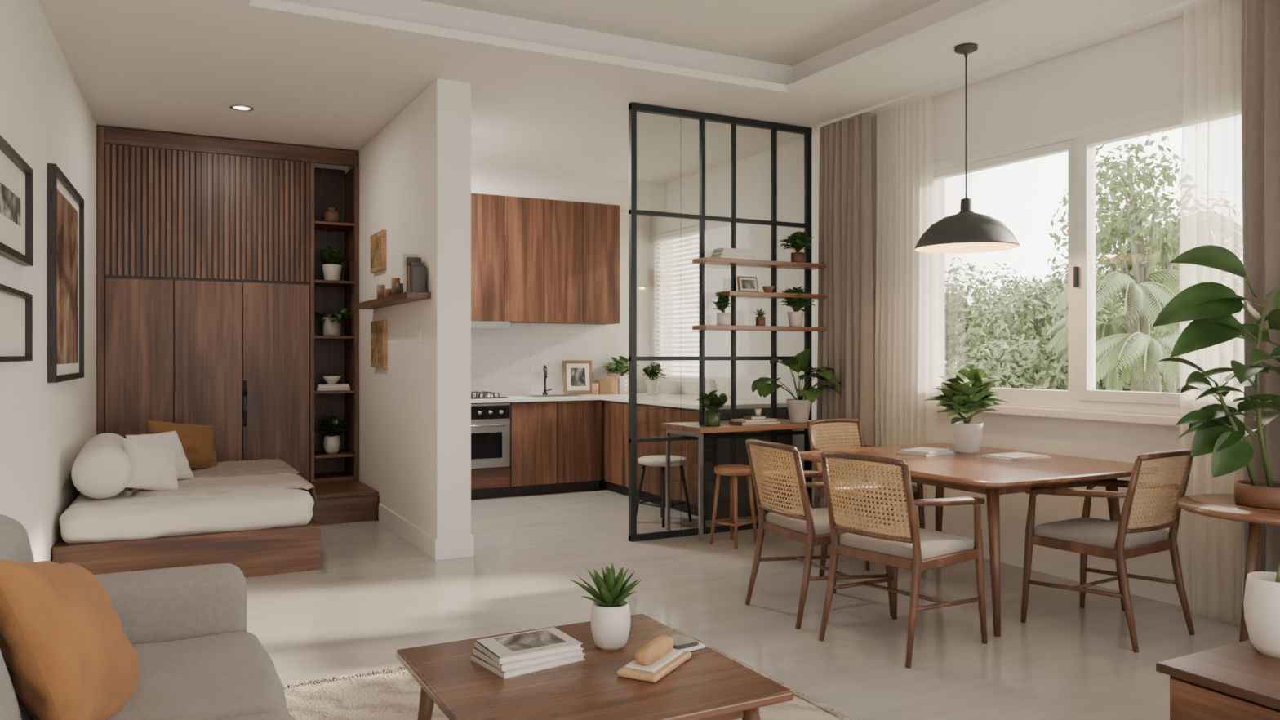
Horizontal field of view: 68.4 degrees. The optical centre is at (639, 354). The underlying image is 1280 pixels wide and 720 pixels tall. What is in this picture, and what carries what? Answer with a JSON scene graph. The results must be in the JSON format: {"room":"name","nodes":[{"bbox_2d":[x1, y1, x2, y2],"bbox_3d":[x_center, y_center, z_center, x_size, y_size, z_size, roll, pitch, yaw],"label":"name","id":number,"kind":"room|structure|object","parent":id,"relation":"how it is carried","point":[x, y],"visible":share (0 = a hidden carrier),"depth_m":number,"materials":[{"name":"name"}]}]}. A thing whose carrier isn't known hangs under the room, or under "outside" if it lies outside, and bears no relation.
{"room":"studio apartment","nodes":[
{"label":"studio apartment","id":0,"kind":"room"},
{"bbox_2d":[0,0,97,561],"bbox_3d":[-2.212,-0.400,2.759,0.200,3.400,10.978,0,0,-25],"label":"wall","id":1,"kind":"structure","parent":0,"point":[46,117],"depth_m":4.71,"materials":[{"name":"paint"}]},
{"bbox_2d":[0,134,32,266],"bbox_3d":[-2.595,-0.620,3.874,0.040,0.440,0.880,0,0,-25],"label":"framed picture","id":2,"kind":"object","parent":1,"relation":"attached to","point":[15,174],"visible":1,"depth_m":3.98,"materials":[{"name":"black"}]},
{"bbox_2d":[0,284,32,362],"bbox_3d":[-2.593,-0.120,3.870,0.039,0.300,0.870,0,0,-25],"label":"framed picture","id":3,"kind":"object","parent":1,"relation":"attached to","point":[15,305],"visible":1,"depth_m":4.00,"materials":[{"name":"black"}]},
{"bbox_2d":[47,163,84,382],"bbox_3d":[-3.351,-0.425,5.511,0.040,1.150,1.280,0,0,-25],"label":"framed picture","id":4,"kind":"object","parent":1,"relation":"attached to","point":[65,205],"visible":1,"depth_m":5.39,"materials":[{"name":"black"}]},
{"bbox_2d":[348,78,471,538],"bbox_3d":[-1.857,-0.225,7.275,0.224,3.050,2.850,0,0,-28],"label":"wall","id":5,"kind":"structure","parent":0,"point":[415,174],"depth_m":6.27,"materials":[{"name":"paint"}]},
{"bbox_2d":[370,229,386,273],"bbox_3d":[-2.050,-0.800,7.364,0.032,0.300,0.430,0,0,-28],"label":"wall art","id":6,"kind":"object","parent":5,"relation":"attached to","point":[378,240],"visible":1,"depth_m":7.28,"materials":[{"name":"brown wood"}]},
{"bbox_2d":[370,320,386,367],"bbox_3d":[-2.039,-0.080,7.342,0.032,0.360,0.440,0,0,-28],"label":"wall art","id":7,"kind":"object","parent":5,"relation":"attached to","point":[378,328],"visible":1,"depth_m":7.26,"materials":[{"name":"brown wood"}]},
{"bbox_2d":[353,291,431,309],"bbox_3d":[-1.817,-0.380,6.792,0.158,0.040,1.700,0,0,-28],"label":"ledge shelf","id":8,"kind":"object","parent":5,"relation":"attached to","point":[408,296],"visible":1,"depth_m":6.45,"materials":[{"name":"brown wood"}]},
{"bbox_2d":[377,277,403,298],"bbox_3d":[-1.802,-0.470,6.797,0.070,0.140,0.665,0,0,-28],"label":"candle holder","id":9,"kind":"object","parent":8,"relation":"on","point":[397,287],"visible":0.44,"depth_m":6.65,"materials":[{"name":"brown"}]},
{"bbox_2d":[403,253,426,292],"bbox_3d":[-1.490,-0.530,6.210,0.090,0.281,0.241,0,0,-28],"label":"books","id":10,"kind":"object","parent":8,"relation":"on","point":[414,271],"visible":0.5,"depth_m":6.12,"materials":[{"name":"grey paper"}]},
{"bbox_2d":[378,503,474,559],"bbox_3d":[-1.696,1.235,6.973,0.252,0.130,2.194,0,0,-28],"label":"baseboard","id":11,"kind":"structure","parent":5,"relation":"attached to","point":[462,546],"depth_m":6.09,"materials":[{"name":"white paint"}]},
{"bbox_2d":[314,163,650,325],"bbox_3d":[-2.149,-0.400,8.835,5.500,3.400,0.180,0,0,-28],"label":"wall","id":12,"kind":"structure","parent":0,"point":[643,222],"depth_m":9.87,"materials":[{"name":"paint"}]},
{"bbox_2d":[471,192,619,324],"bbox_3d":[-1.304,-0.892,8.970,2.320,1.175,0.365,0,0,-28],"label":"upper cabinet","id":13,"kind":"object","parent":12,"relation":"attached to","point":[534,260],"visible":0.59,"depth_m":8.98,"materials":[{"name":"brown wood"}]},
{"bbox_2d":[471,320,510,328],"bbox_3d":[-1.570,-0.265,8.724,0.580,0.070,0.520,0,0,-28],"label":"range hood","id":14,"kind":"object","parent":13,"relation":"attached to","point":[474,324],"visible":0.45,"depth_m":8.54,"materials":[{"name":"silver metal"}]},
{"bbox_2d":[471,323,650,395],"bbox_3d":[-1.157,0.048,9.253,2.865,0.705,0.011,0,0,-28],"label":"backsplash","id":15,"kind":"structure","parent":12,"relation":"attached to","point":[512,361],"depth_m":9.34,"materials":[{"name":"tile"}]},
{"bbox_2d":[471,164,666,211],"bbox_3d":[-1.079,-1.617,9.107,2.865,0.265,0.335,0,0,-28],"label":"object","id":16,"kind":"object","parent":12,"relation":"attached to","point":[485,180],"depth_m":9.10,"materials":[{"name":"paint"}]},
{"bbox_2d":[542,364,551,395],"bbox_3d":[-0.894,0.252,9.153,0.129,0.297,0.166,0,0,-28],"label":"kitchen faucet","id":17,"kind":"object","parent":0,"point":[544,368],"depth_m":9.19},
{"bbox_2d":[37,0,1186,182],"bbox_3d":[-0.010,-1.930,3.959,6.300,0.360,11.000,0,0,-28],"label":"ceiling","id":18,"kind":"structure","parent":0,"point":[553,82],"depth_m":5.79,"materials":[{"name":"paint"}]},
{"bbox_2d":[230,104,253,111],"bbox_3d":[-2.825,-1.746,6.675,0.156,0.008,0.156,0,0,-28],"label":"recessed light","id":19,"kind":"object","parent":18,"relation":"in","point":[236,107],"depth_m":6.68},
{"bbox_2d":[914,43,1020,253],"bbox_3d":[1.854,-1.177,5.352,0.570,1.147,0.570,0,0,-28],"label":"pendant lamp","id":20,"kind":"object","parent":18,"relation":"hanging from","point":[966,231],"visible":1,"depth_m":5.26,"materials":[{"name":"grey"}]},
{"bbox_2d":[816,0,1218,128],"bbox_3d":[2.351,-1.740,5.452,0.130,0.020,4.020,0,0,-28],"label":"rail","id":21,"kind":"object","parent":18,"relation":"attached to","point":[1176,10],"visible":0.78,"depth_m":5.40,"materials":[{"name":"white paint"}]},
{"bbox_2d":[816,111,875,517],"bbox_3d":[1.509,-0.215,6.957,0.108,3.030,0.566,0,0,-28],"label":"curtain","id":22,"kind":"object","parent":21,"relation":"hanging from","point":[846,346],"visible":0.77,"depth_m":6.89,"materials":[{"name":"fabric"}]},
{"bbox_2d":[874,93,937,530],"bbox_3d":[1.824,-0.215,6.478,0.058,3.030,0.559,0,0,-28],"label":"sheer curtain","id":23,"kind":"object","parent":21,"relation":"hanging from","point":[905,341],"visible":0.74,"depth_m":6.45,"materials":[{"name":"fabric"}]},
{"bbox_2d":[1179,0,1244,625],"bbox_3d":[2.815,-0.215,4.612,0.058,3.030,0.330,0,0,-28],"label":"sheer curtain","id":24,"kind":"object","parent":21,"relation":"hanging from","point":[1211,183],"visible":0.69,"depth_m":4.63,"materials":[{"name":"fabric"}]},
{"bbox_2d":[1240,0,1279,617],"bbox_3d":[3.018,-0.215,4.111,0.099,3.030,0.759,0,0,-28],"label":"curtain","id":25,"kind":"object","parent":21,"relation":"hanging from","point":[1260,19],"visible":0.62,"depth_m":4.39,"materials":[{"name":"fabric"}]},
{"bbox_2d":[244,487,1249,719],"bbox_3d":[-0.010,1.350,3.959,6.300,0.100,11.000,0,0,-28],"label":"floor","id":26,"kind":"structure","parent":0,"point":[375,594],"depth_m":4.72,"materials":[{"name":"tile"}]},
{"bbox_2d":[0,514,290,719],"bbox_3d":[-1.148,0.864,1.944,0.887,0.872,2.210,0,0,-28],"label":"sofa","id":27,"kind":"object","parent":26,"relation":"on","point":[186,626],"visible":0.61,"depth_m":2.62,"materials":[{"name":"fabric"}]},
{"bbox_2d":[0,560,139,719],"bbox_3d":[-1.345,0.680,2.207,0.270,0.491,0.555,0,0,-13],"label":"throw pillow","id":28,"kind":"object","parent":27,"relation":"on","point":[69,656],"visible":0.89,"depth_m":2.04,"materials":[{"name":"fabric"}]},
{"bbox_2d":[52,458,320,577],"bbox_3d":[-2.909,1.038,6.166,1.474,0.523,1.780,0,0,-28],"label":"daybed","id":29,"kind":"object","parent":26,"relation":"on","point":[255,517],"visible":0.85,"depth_m":5.46,"materials":[{"name":"fabric"}]},
{"bbox_2d":[71,432,132,498],"bbox_3d":[-3.325,0.678,5.848,0.310,0.310,1.152,0,0,-28],"label":"bolster pillow","id":30,"kind":"object","parent":29,"relation":"on","point":[102,469],"visible":0.9,"depth_m":5.36,"materials":[{"name":"white fabric"}]},
{"bbox_2d":[122,438,177,490],"bbox_3d":[-2.943,0.675,5.662,0.199,0.356,0.397,0,0,32],"label":"throw pillow","id":31,"kind":"object","parent":29,"relation":"on","point":[153,465],"visible":0.88,"depth_m":5.60,"materials":[{"name":"fabric"}]},
{"bbox_2d":[125,431,194,479],"bbox_3d":[-3.067,0.660,6.025,0.204,0.309,0.382,0,0,21],"label":"throw pillow","id":32,"kind":"object","parent":29,"relation":"on","point":[184,471],"visible":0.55,"depth_m":6.07,"materials":[{"name":"fabric"}]},
{"bbox_2d":[146,420,217,469],"bbox_3d":[-3.162,0.635,6.521,0.223,0.373,0.494,0,0,41],"label":"throw pillow","id":33,"kind":"object","parent":29,"relation":"on","point":[197,443],"visible":0.63,"depth_m":6.52,"materials":[{"name":"fabric"}]},
{"bbox_2d":[97,126,358,482],"bbox_3d":[-3.370,-0.217,7.800,1.943,3.035,0.492,0,0,-28],"label":"wardrobe","id":34,"kind":"object","parent":26,"relation":"on","point":[211,285],"visible":0.86,"depth_m":7.60,"materials":[{"name":"brown wood"}]},
{"bbox_2d":[324,206,339,222],"bbox_3d":[-2.659,-1.197,8.122,0.132,0.150,0.132,0,0,-28],"label":"vase","id":35,"kind":"object","parent":34,"relation":"on","point":[330,215],"visible":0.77,"depth_m":8.07,"materials":[{"name":"ceramic"}]},
{"bbox_2d":[314,383,350,391],"bbox_3d":[-2.659,0.283,8.122,0.280,0.050,0.183,0,0,-28],"label":"book stack","id":36,"kind":"object","parent":34,"relation":"in","point":[321,386],"visible":0.84,"depth_m":8.05,"materials":[{"name":"paper"}]},
{"bbox_2d":[322,375,340,384],"bbox_3d":[-2.659,0.223,8.122,0.150,0.070,0.150,0,0,-28],"label":"ceramic bowl","id":37,"kind":"object","parent":36,"relation":"on","point":[330,380],"visible":1,"depth_m":8.08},
{"bbox_2d":[314,416,351,453],"bbox_3d":[-2.670,0.692,8.125,0.228,0.322,0.317,0,0,42],"label":"ivy","id":38,"kind":"object","parent":34,"relation":"on","point":[331,443],"visible":1,"depth_m":8.08,"materials":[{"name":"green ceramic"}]},
{"bbox_2d":[317,246,347,280],"bbox_3d":[-2.648,-0.778,8.149,0.244,0.300,0.275,0,0,0],"label":"philodendron","id":39,"kind":"object","parent":34,"relation":"on","point":[332,271],"visible":0.97,"depth_m":8.07,"materials":[{"name":"white ceramic"}]},
{"bbox_2d":[314,307,353,335],"bbox_3d":[-2.645,-0.279,8.139,0.387,0.243,0.391,0,0,3],"label":"pothos","id":40,"kind":"object","parent":34,"relation":"on","point":[331,325],"visible":0.87,"depth_m":8.06,"materials":[{"name":"grey"}]},
{"bbox_2d":[310,480,377,524],"bbox_3d":[-2.492,1.186,7.566,0.593,0.228,0.790,0,0,-28],"label":"step","id":41,"kind":"structure","parent":26,"relation":"on","point":[345,501],"depth_m":7.29,"materials":[{"name":"brown wood"}]},
{"bbox_2d":[283,627,852,719],"bbox_3d":[-0.257,1.292,2.751,2.343,0.016,2.725,0,0,-28],"label":"area rug","id":42,"kind":"object","parent":26,"relation":"on","point":[393,695],"visible":0.2,"depth_m":3.48,"materials":[{"name":"fabric"}]},
{"bbox_2d":[395,613,793,719],"bbox_3d":[-0.166,1.093,2.696,0.858,0.386,0.858,0,0,-28],"label":"coffee table","id":43,"kind":"object","parent":42,"relation":"on","point":[710,685],"visible":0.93,"depth_m":2.54,"materials":[{"name":"brown wood"}]},
{"bbox_2d":[471,626,585,679],"bbox_3d":[-0.329,0.872,2.770,0.280,0.055,0.214,0,0,-34],"label":"book stack","id":44,"kind":"object","parent":43,"relation":"on","point":[514,655],"visible":1,"depth_m":2.72,"materials":[{"name":"paper"}]},
{"bbox_2d":[570,563,642,650],"bbox_3d":[-0.092,0.773,2.889,0.217,0.253,0.237,0,0,-28],"label":"agave","id":45,"kind":"object","parent":43,"relation":"on","point":[610,620],"visible":1,"depth_m":2.86,"materials":[{"name":"white ceramic"}]},
{"bbox_2d":[617,648,691,682],"bbox_3d":[0.044,0.886,2.708,0.124,0.028,0.250,0,0,27],"label":"serving tray","id":46,"kind":"object","parent":43,"relation":"on","point":[653,673],"visible":0.72,"depth_m":2.63,"materials":[{"name":"brown wood"}]},
{"bbox_2d":[635,635,673,665],"bbox_3d":[0.042,0.850,2.703,0.057,0.051,0.174,0,0,27],"label":"bread loaf","id":47,"kind":"object","parent":46,"relation":"on","point":[651,651],"visible":1,"depth_m":2.66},
{"bbox_2d":[667,634,705,651],"bbox_3d":[0.115,0.889,2.893,0.130,0.022,0.120,0,0,-36],"label":"book","id":48,"kind":"object","parent":43,"relation":"on","point":[680,642],"visible":0.61,"depth_m":2.87,"materials":[{"name":"white paper"}]},
{"bbox_2d":[471,392,791,520],"bbox_3d":[-0.577,0.850,8.168,2.850,0.900,2.465,0,0,-28],"label":"kitchen cabinet","id":49,"kind":"object","parent":26,"relation":"on","point":[571,443],"visible":0.5,"depth_m":8.55,"materials":[{"name":"wood"}]},
{"bbox_2d":[471,391,506,399],"bbox_3d":[-1.568,0.375,8.657,0.560,0.050,0.480,0,0,-28],"label":"gas cooktop","id":50,"kind":"object","parent":49,"relation":"in","point":[481,395],"visible":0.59,"depth_m":8.60,"materials":[{"name":"metal"}]},
{"bbox_2d":[471,402,510,468],"bbox_3d":[-1.533,0.728,8.586,0.565,0.575,0.559,0,0,-28],"label":"oven","id":51,"kind":"object","parent":49,"relation":"in","point":[490,422],"visible":0.5,"depth_m":8.42,"materials":[{"name":"silver metal"}]},
{"bbox_2d":[562,360,592,394],"bbox_3d":[-0.620,0.227,9.405,0.300,0.332,0.085,0,0,-16],"label":"picture frame","id":52,"kind":"object","parent":49,"relation":"on","point":[577,375],"visible":1,"depth_m":9.39,"materials":[{"name":"brown"}]},
{"bbox_2d":[591,374,617,394],"bbox_3d":[-0.358,0.304,9.441,0.310,0.191,0.122,0,0,-41],"label":"wooden box","id":53,"kind":"object","parent":49,"relation":"on","point":[610,386],"visible":1,"depth_m":9.40,"materials":[{"name":"brown"}]},
{"bbox_2d":[602,355,639,393],"bbox_3d":[-0.191,0.207,9.596,0.388,0.385,0.293,0,0,10],"label":"potted herb","id":54,"kind":"object","parent":49,"relation":"on","point":[620,366],"visible":0.86,"depth_m":9.53,"materials":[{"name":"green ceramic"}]},
{"bbox_2d":[642,362,666,395],"bbox_3d":[0.150,0.237,9.174,0.258,0.325,0.278,0,0,-3],"label":"potted plant","id":55,"kind":"object","parent":49,"relation":"on","point":[651,371],"visible":1,"depth_m":9.13,"materials":[{"name":"white ceramic"}]},
{"bbox_2d":[705,379,716,394],"bbox_3d":[0.637,0.312,8.493,0.110,0.175,0.110,0,0,-28],"label":"storage jar","id":56,"kind":"object","parent":49,"relation":"on","point":[710,384],"visible":0.6,"depth_m":8.45,"materials":[{"name":"white ceramic"}]},
{"bbox_2d":[636,455,692,527],"bbox_3d":[0.175,1.051,7.296,0.380,0.502,0.380,0,0,45],"label":"bar stool","id":57,"kind":"object","parent":26,"relation":"on","point":[648,460],"visible":0.94,"depth_m":7.24,"materials":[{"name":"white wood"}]},
{"bbox_2d":[628,102,812,542],"bbox_3d":[0.623,-0.223,6.912,1.570,3.045,0.044,0,0,-28],"label":"glass wall","id":58,"kind":"structure","parent":26,"relation":"on","point":[633,108],"depth_m":6.82,"materials":[{"name":"black metal"}]},
{"bbox_2d":[692,257,826,270],"bbox_3d":[0.889,-0.665,6.922,1.070,0.032,0.188,0,0,-28],"label":"floating shelf","id":59,"kind":"object","parent":58,"relation":"attached to","point":[704,260],"visible":1,"depth_m":6.83,"materials":[{"name":"brown wood"}]},
{"bbox_2d":[710,247,755,259],"bbox_3d":[0.671,-0.719,6.790,0.300,0.075,0.140,0,0,-28],"label":"book stack","id":60,"kind":"object","parent":59,"relation":"on","point":[731,253],"visible":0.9,"depth_m":6.73,"materials":[{"name":"paper"}]},
{"bbox_2d":[779,231,812,262],"bbox_3d":[1.177,-0.798,7.072,0.257,0.234,0.251,0,0,9],"label":"potted succulent","id":61,"kind":"object","parent":59,"relation":"on","point":[797,241],"visible":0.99,"depth_m":7.03,"materials":[{"name":"green plant"}]},
{"bbox_2d":[692,324,826,331],"bbox_3d":[0.889,-0.190,6.922,1.070,0.032,0.188,0,0,-28],"label":"floating shelf","id":62,"kind":"object","parent":58,"relation":"attached to","point":[706,327],"visible":1,"depth_m":6.80,"materials":[{"name":"brown wood"}]},
{"bbox_2d":[711,293,733,324],"bbox_3d":[0.591,-0.323,6.751,0.150,0.235,0.190,0,0,16],"label":"potted plant","id":63,"kind":"object","parent":62,"relation":"on","point":[722,318],"visible":0.99,"depth_m":6.71,"materials":[{"name":"plant"}]},
{"bbox_2d":[752,307,766,325],"bbox_3d":[0.890,-0.275,6.906,0.109,0.137,0.096,0,0,34],"label":"potted cactus","id":64,"kind":"object","parent":62,"relation":"on","point":[760,319],"visible":0.93,"depth_m":6.88,"materials":[{"name":"ceramic"}]},
{"bbox_2d":[780,285,815,326],"bbox_3d":[1.184,-0.359,7.048,0.268,0.307,0.260,0,0,8],"label":"potted fern","id":65,"kind":"object","parent":62,"relation":"on","point":[795,318],"visible":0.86,"depth_m":7.01,"materials":[{"name":"green plant"}]},
{"bbox_2d":[715,290,826,299],"bbox_3d":[0.978,-0.435,6.969,0.870,0.032,0.188,0,0,-28],"label":"floating shelf","id":66,"kind":"object","parent":58,"relation":"attached to","point":[730,293],"visible":0.97,"depth_m":6.85,"materials":[{"name":"brown wood"}]},
{"bbox_2d":[736,275,758,292],"bbox_3d":[0.788,-0.511,6.889,0.170,0.116,0.039,0,0,-28],"label":"picture frame","id":67,"kind":"object","parent":66,"relation":"on","point":[744,283],"visible":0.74,"depth_m":6.88,"materials":[{"name":"brown"}]},
{"bbox_2d":[709,464,756,548],"bbox_3d":[0.643,1.036,6.458,0.270,0.531,0.270,0,0,45],"label":"bar stool","id":68,"kind":"object","parent":26,"relation":"on","point":[733,471],"visible":0.9,"depth_m":6.45,"materials":[{"name":"brown wood"}]},
{"bbox_2d":[662,418,823,541],"bbox_3d":[0.769,0.904,6.989,1.079,0.791,0.540,0,0,-28],"label":"bar table","id":69,"kind":"object","parent":26,"relation":"on","point":[695,429],"depth_m":6.71,"materials":[{"name":"brown wood"}]},
{"bbox_2d":[696,389,728,426],"bbox_3d":[0.522,0.381,6.715,0.225,0.255,0.206,0,0,12],"label":"potted plant","id":70,"kind":"object","parent":69,"relation":"on","point":[712,402],"visible":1,"depth_m":6.66,"materials":[{"name":"green plant"}]},
{"bbox_2d":[728,415,779,425],"bbox_3d":[0.839,0.479,6.879,0.340,0.058,0.180,0,0,-28],"label":"book stack","id":71,"kind":"object","parent":69,"relation":"on","point":[748,420],"visible":0.99,"depth_m":6.83,"materials":[{"name":"paper"}]},
{"bbox_2d":[751,348,844,422],"bbox_3d":[1.246,0.233,6.955,0.866,0.549,0.494,0,0,-28],"label":"monstera","id":72,"kind":"object","parent":69,"relation":"on","point":[798,409],"visible":0.94,"depth_m":6.97,"materials":[{"name":"green plant"}]},
{"bbox_2d":[745,439,892,629],"bbox_3d":[0.885,0.866,4.778,0.616,0.874,0.534,0,0,-24],"label":"dining chair","id":73,"kind":"object","parent":26,"relation":"on","point":[808,526],"visible":0.79,"depth_m":4.63,"materials":[{"name":"brown wood"}]},
{"bbox_2d":[807,417,924,570],"bbox_3d":[1.427,0.866,6.043,0.534,0.874,0.616,0,0,-31],"label":"dining chair","id":74,"kind":"object","parent":26,"relation":"on","point":[917,491],"visible":0.39,"depth_m":6.21,"materials":[{"name":"wicker"}]},
{"bbox_2d":[818,451,987,668],"bbox_3d":[1.167,0.866,4.247,0.616,0.874,0.534,0,0,-38],"label":"dining chair","id":75,"kind":"object","parent":26,"relation":"on","point":[913,548],"visible":1,"depth_m":4.11,"materials":[{"name":"brown wood"}]},
{"bbox_2d":[799,443,1159,636],"bbox_3d":[1.760,0.935,5.115,1.310,0.733,1.530,0,0,-28],"label":"dining table","id":76,"kind":"object","parent":26,"relation":"on","point":[993,477],"visible":0.6,"depth_m":4.67,"materials":[{"name":"brown wood"}]},
{"bbox_2d":[895,446,954,456],"bbox_3d":[1.636,0.557,5.400,0.280,0.022,0.205,0,0,-39],"label":"magazine","id":77,"kind":"object","parent":76,"relation":"on","point":[922,451],"visible":1,"depth_m":5.35,"materials":[{"name":"paper"}]},
{"bbox_2d":[922,365,1008,453],"bbox_3d":[1.932,0.317,5.473,0.559,0.501,0.462,0,0,-28],"label":"potted plant","id":78,"kind":"object","parent":76,"relation":"on","point":[966,395],"visible":1,"depth_m":5.40,"materials":[{"name":"green plant"}]},
{"bbox_2d":[981,452,1052,460],"bbox_3d":[2.071,0.561,5.179,0.300,0.014,0.240,0,0,-19],"label":"notebook","id":79,"kind":"object","parent":76,"relation":"on","point":[1012,455],"visible":1,"depth_m":5.13,"materials":[{"name":"paper"}]},
{"bbox_2d":[1020,448,1195,652],"bbox_3d":[2.225,0.866,4.450,0.534,0.874,0.616,0,0,-33],"label":"dining chair","id":80,"kind":"object","parent":26,"relation":"on","point":[1121,540],"visible":0.98,"depth_m":4.33,"materials":[{"name":"brown wood"}]},
{"bbox_2d":[1155,640,1279,719],"bbox_3d":[2.064,1.075,2.290,0.845,0.450,1.145,0,0,-28],"label":"sideboard","id":81,"kind":"object","parent":26,"relation":"on","point":[1235,681],"visible":1,"depth_m":2.51,"materials":[{"name":"brown wood"}]},
{"bbox_2d":[1243,562,1279,657],"bbox_3d":[1.855,0.673,2.675,0.246,0.353,0.170,0,0,2],"label":"planter","id":82,"kind":"object","parent":81,"relation":"on","point":[1261,602],"visible":1,"depth_m":2.64,"materials":[{"name":"ceramic"}]},
{"bbox_2d":[1176,493,1279,642],"bbox_3d":[2.652,0.969,3.958,0.690,0.667,0.690,0,0,-28],"label":"side table","id":83,"kind":"object","parent":26,"relation":"on","point":[1222,506],"visible":0.6,"depth_m":3.89,"materials":[{"name":"brown wood"}]},
{"bbox_2d":[1151,244,1279,509],"bbox_3d":[2.604,0.087,3.960,0.752,1.097,0.640,0,0,-28],"label":"rubber plant","id":84,"kind":"object","parent":83,"relation":"on","point":[1211,306],"visible":1,"depth_m":3.96,"materials":[{"name":"green plant"}]},
{"bbox_2d":[650,15,1182,584],"bbox_3d":[2.680,-0.400,5.332,0.220,3.400,10.900,0,0,-28],"label":"wall","id":85,"kind":"structure","parent":0,"point":[1140,70],"depth_m":6.00,"materials":[{"name":"paint"}]},
{"bbox_2d":[657,241,698,382],"bbox_3d":[0.448,-0.485,9.446,0.060,1.526,1.016,0,0,-28],"label":"window","id":86,"kind":"structure","parent":85,"relation":"in","point":[668,379],"depth_m":9.85,"materials":[{"name":"white"}]},
{"bbox_2d":[653,225,698,377],"bbox_3d":[0.390,-0.505,9.415,0.050,1.471,1.000,0,0,-28],"label":"window blind","id":87,"kind":"object","parent":86,"relation":"attached to","point":[691,231],"visible":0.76,"depth_m":9.42,"materials":[{"name":"white paint"}]},
{"bbox_2d":[796,501,1181,605],"bbox_3d":[3.211,1.250,4.086,0.014,0.100,8.200,0,0,-28],"label":"baseboard","id":88,"kind":"structure","parent":85,"relation":"attached to","point":[1159,591],"depth_m":5.40,"materials":[{"name":"white paint"}]},
{"bbox_2d":[933,102,1182,426],"bbox_3d":[2.510,-0.464,5.434,0.165,1.668,2.500,0,0,-28],"label":"window","id":89,"kind":"structure","parent":85,"relation":"in","point":[1081,401],"depth_m":5.36,"materials":[{"name":"white"}]},
{"label":"outside","id":90,"kind":"structure","parent":0,"visible":0},
{"bbox_3d":[26.230,1.950,42.261,74.000,0.100,80.000,0,0,-28],"label":"lawn","id":91,"kind":"structure","parent":90,"visible":0},
{"bbox_2d":[944,264,1000,373],"bbox_3d":[7.732,-0.191,24.369,4.181,4.190,3.171,0,0,1],"label":"tree","id":92,"kind":"object","parent":91,"relation":"on","point":[957,312],"visible":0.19,"depth_m":23.82,"materials":[{"name":"green plant"}]},
{"bbox_2d":[944,257,1033,346],"bbox_3d":[10.582,-0.472,27.733,5.093,4.750,3.588,0,0,-41],"label":"tree","id":93,"kind":"object","parent":91,"relation":"on","point":[983,288],"visible":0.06,"depth_m":28.18,"materials":[{"name":"green plant"}]},
{"bbox_2d":[944,337,1041,388],"bbox_3d":[6.717,0.799,18.687,2.482,2.218,2.314,0,0,-28],"label":"bush","id":94,"kind":"object","parent":91,"relation":"on","point":[978,357],"visible":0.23,"depth_m":18.37,"materials":[{"name":"green plant"}]},
{"bbox_2d":[944,275,1067,373],"bbox_3d":[8.367,0.055,21.964,2.776,3.699,4.170,0,0,17],"label":"shrub","id":95,"kind":"object","parent":91,"relation":"on","point":[998,330],"visible":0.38,"depth_m":21.08,"materials":[{"name":"green plant"}]},
{"bbox_2d":[989,332,1064,389],"bbox_3d":[7.667,0.737,19.016,2.283,2.340,2.504,0,0,-28],"label":"bush","id":96,"kind":"object","parent":91,"relation":"on","point":[1014,347],"visible":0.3,"depth_m":18.06,"materials":[{"name":"green plant"}]},
{"bbox_2d":[967,262,1132,348],"bbox_3d":[10.317,-0.237,23.293,3.762,4.283,4.080,0,0,31],"label":"tree","id":97,"kind":"object","parent":91,"relation":"on","point":[1096,266],"visible":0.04,"depth_m":24.21,"materials":[{"name":"green plant"}]},
{"bbox_2d":[1017,255,1118,354],"bbox_3d":[9.511,-0.181,21.040,2.370,4.172,3.744,0,0,25],"label":"tree","id":98,"kind":"object","parent":91,"relation":"on","point":[1053,283],"visible":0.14,"depth_m":20.94,"materials":[{"name":"green plant"}]},
{"bbox_2d":[1011,343,1162,391],"bbox_3d":[8.545,0.768,17.873,2.956,2.278,2.266,0,0,22],"label":"bush","id":99,"kind":"object","parent":91,"relation":"on","point":[1058,381],"visible":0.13,"depth_m":17.85,"materials":[{"name":"green plant"}]},
{"bbox_2d":[1045,313,1173,391],"bbox_3d":[8.266,0.583,16.582,2.009,2.652,2.049,0,0,-28],"label":"palm tree","id":100,"kind":"object","parent":91,"relation":"on","point":[1103,329],"visible":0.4,"depth_m":16.45,"materials":[{"name":"green plant"}]},
{"bbox_2d":[1048,302,1178,391],"bbox_3d":[9.304,0.407,18.248,3.273,2.998,2.368,0,0,-28],"label":"tree","id":101,"kind":"object","parent":91,"relation":"on","point":[1105,307],"visible":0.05,"depth_m":17.59,"materials":[{"name":"green plant"}]},
{"bbox_2d":[1047,131,1181,391],"bbox_3d":[8.337,-0.990,15.760,2.650,5.785,2.682,0,0,2],"label":"tree","id":102,"kind":"object","parent":91,"relation":"on","point":[1132,215],"visible":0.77,"depth_m":15.43,"materials":[{"name":"green plant"}]},
{"bbox_2d":[1050,269,1179,391],"bbox_3d":[8.002,0.251,15.547,2.220,3.312,2.291,0,0,42],"label":"palm tree","id":103,"kind":"object","parent":91,"relation":"on","point":[1106,286],"visible":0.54,"depth_m":15.15,"materials":[{"name":"green plant"}]},
{"bbox_2d":[1095,328,1179,392],"bbox_3d":[8.030,0.750,14.818,2.158,2.319,2.179,0,0,-28],"label":"palm tree","id":104,"kind":"object","parent":91,"relation":"on","point":[1155,348],"visible":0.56,"depth_m":14.61,"materials":[{"name":"green plant"}]},
{"bbox_2d":[1095,220,1179,392],"bbox_3d":[9.231,-0.258,16.525,2.523,4.327,2.597,0,0,-28],"label":"palm tree","id":105,"kind":"object","parent":91,"relation":"on","point":[1169,250],"visible":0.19,"depth_m":16.44,"materials":[{"name":"green plant"}]},
{"bbox_2d":[1100,215,1179,337],"bbox_3d":[13.032,-0.741,23.088,4.487,5.288,3.473,0,0,7],"label":"tree","id":106,"kind":"object","parent":91,"relation":"on","point":[1160,217],"visible":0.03,"depth_m":22.93,"materials":[{"name":"green plant"}]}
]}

